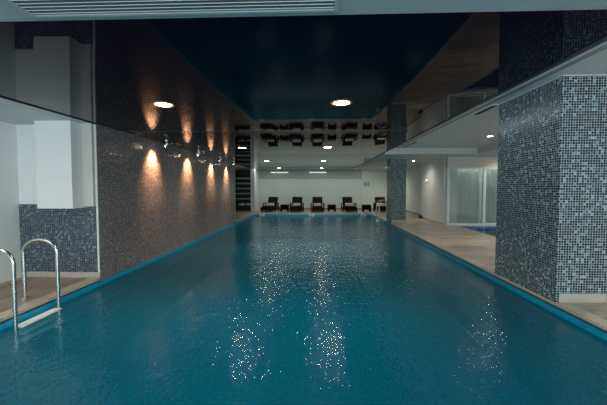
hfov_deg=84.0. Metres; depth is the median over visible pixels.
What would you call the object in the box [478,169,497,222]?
curtain
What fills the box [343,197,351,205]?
cushion
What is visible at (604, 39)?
trim
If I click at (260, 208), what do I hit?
baseboard
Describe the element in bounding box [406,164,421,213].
wall
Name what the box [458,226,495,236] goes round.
pool
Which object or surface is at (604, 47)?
trim
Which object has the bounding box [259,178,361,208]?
wall
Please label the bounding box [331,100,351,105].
recessed light
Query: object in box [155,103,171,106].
diffuser
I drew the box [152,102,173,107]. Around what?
recessed light
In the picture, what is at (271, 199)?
cushion
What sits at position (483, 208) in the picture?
window
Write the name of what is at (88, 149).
wall
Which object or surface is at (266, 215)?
trim
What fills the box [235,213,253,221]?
trim
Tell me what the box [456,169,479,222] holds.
curtain
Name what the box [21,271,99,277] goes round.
baseboard
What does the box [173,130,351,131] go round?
trim
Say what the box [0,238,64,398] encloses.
pool ladder
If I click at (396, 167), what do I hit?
tiled pillar
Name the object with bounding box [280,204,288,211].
side table
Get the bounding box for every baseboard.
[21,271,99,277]
[260,208,372,209]
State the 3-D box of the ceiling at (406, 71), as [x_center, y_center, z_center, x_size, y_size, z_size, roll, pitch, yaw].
[-1.230,-1.454,8.239,7.180,0.137,23.480,0,3,2]
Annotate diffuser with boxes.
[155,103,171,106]
[333,101,348,104]
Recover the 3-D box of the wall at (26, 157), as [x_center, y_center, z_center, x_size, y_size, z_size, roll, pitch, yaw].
[-4.062,-0.021,5.678,1.330,2.530,0.188,0,3,2]
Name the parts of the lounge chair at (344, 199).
frame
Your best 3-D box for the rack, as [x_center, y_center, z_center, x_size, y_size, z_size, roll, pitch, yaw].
[-4.320,-0.805,22.091,2.000,2.620,0.430,0,3,2]
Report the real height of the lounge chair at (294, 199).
0.886 m
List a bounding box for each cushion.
[268,197,277,204]
[292,197,301,205]
[313,197,321,205]
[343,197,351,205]
[375,197,384,205]
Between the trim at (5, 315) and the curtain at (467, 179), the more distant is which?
the curtain at (467, 179)
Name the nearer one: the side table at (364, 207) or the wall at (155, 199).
the wall at (155, 199)
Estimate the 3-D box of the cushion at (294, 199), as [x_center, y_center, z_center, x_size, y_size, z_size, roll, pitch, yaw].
[-0.407,-0.074,21.636,0.600,0.570,0.339,0,3,2]
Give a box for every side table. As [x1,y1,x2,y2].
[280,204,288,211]
[328,204,335,211]
[362,205,370,211]
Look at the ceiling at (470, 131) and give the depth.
7.39 m
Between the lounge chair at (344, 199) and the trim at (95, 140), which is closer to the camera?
the trim at (95, 140)
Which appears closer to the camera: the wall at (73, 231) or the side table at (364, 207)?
the wall at (73, 231)
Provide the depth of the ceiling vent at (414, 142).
11.10 m
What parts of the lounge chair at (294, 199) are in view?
frame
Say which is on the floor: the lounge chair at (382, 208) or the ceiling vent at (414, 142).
the lounge chair at (382, 208)
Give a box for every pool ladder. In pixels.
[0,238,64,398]
[376,200,386,238]
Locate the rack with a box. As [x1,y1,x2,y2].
[235,170,250,209]
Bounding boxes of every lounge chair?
[261,197,279,211]
[290,197,303,211]
[310,197,323,211]
[341,197,356,211]
[373,197,385,211]
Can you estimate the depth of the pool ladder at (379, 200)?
16.68 m
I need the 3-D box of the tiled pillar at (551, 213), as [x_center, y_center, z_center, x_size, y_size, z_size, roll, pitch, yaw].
[3.653,-0.159,5.058,0.693,2.975,1.496,0,3,2]
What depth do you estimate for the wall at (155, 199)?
7.38 m
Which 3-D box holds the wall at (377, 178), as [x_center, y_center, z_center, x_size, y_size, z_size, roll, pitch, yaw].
[5.239,-0.751,22.768,2.650,2.950,0.260,0,3,2]
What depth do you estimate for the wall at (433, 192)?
14.33 m
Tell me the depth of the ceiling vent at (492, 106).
6.11 m
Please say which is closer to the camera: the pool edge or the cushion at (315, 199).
the pool edge
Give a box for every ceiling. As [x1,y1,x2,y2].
[0,0,606,169]
[235,143,497,169]
[396,41,606,147]
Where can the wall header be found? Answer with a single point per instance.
(449, 161)
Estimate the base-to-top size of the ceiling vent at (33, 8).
0.013 m
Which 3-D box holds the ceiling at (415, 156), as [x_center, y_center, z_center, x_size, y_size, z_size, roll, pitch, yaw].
[1.091,-1.798,9.693,15.000,0.320,26.600,0,3,2]
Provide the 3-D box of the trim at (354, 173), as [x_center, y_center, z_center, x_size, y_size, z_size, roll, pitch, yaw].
[0.439,-1.929,22.812,6.950,0.600,0.050,0,3,2]
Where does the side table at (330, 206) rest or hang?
on the floor
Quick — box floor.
[0,209,606,404]
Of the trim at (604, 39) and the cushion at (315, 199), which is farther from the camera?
the cushion at (315, 199)
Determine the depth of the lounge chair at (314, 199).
21.44 m
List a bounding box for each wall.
[0,121,20,282]
[16,125,36,203]
[19,204,97,271]
[81,123,95,205]
[96,124,234,280]
[250,168,258,210]
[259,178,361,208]
[361,169,386,207]
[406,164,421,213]
[421,157,457,223]
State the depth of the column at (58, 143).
5.23 m
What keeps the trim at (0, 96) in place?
attached to the wall at (155, 199)
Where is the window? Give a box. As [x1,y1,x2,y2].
[445,167,497,224]
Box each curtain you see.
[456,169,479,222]
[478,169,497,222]
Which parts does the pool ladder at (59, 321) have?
handrail, handrail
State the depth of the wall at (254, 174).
21.39 m
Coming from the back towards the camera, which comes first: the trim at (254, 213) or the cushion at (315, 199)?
the cushion at (315, 199)
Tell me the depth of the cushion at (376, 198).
21.55 m
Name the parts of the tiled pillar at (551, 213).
trim, skirting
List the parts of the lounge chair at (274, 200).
frame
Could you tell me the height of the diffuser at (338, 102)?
0.001 m
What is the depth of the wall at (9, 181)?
5.43 m
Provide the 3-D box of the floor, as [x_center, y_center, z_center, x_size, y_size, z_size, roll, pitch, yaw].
[1.181,1.869,9.604,14.800,1.600,26.700,0,3,2]
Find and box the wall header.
[445,157,497,167]
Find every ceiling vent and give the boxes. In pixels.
[4,0,338,17]
[401,141,418,147]
[471,104,498,114]
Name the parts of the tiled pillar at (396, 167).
skirting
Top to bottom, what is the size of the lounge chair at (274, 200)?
0.886 m
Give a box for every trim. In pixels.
[0,96,96,124]
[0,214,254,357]
[0,278,99,321]
[94,124,99,271]
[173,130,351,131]
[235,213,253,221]
[254,213,373,213]
[255,214,371,220]
[259,169,361,178]
[351,36,606,169]
[372,214,606,330]
[398,44,606,147]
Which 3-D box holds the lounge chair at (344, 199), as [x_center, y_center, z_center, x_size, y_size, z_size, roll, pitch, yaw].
[2.846,0.106,21.124,0.860,0.886,1.900,0,3,-4]
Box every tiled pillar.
[386,158,406,223]
[495,74,606,302]
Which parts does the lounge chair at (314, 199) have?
frame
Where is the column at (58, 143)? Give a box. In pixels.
[34,120,86,208]

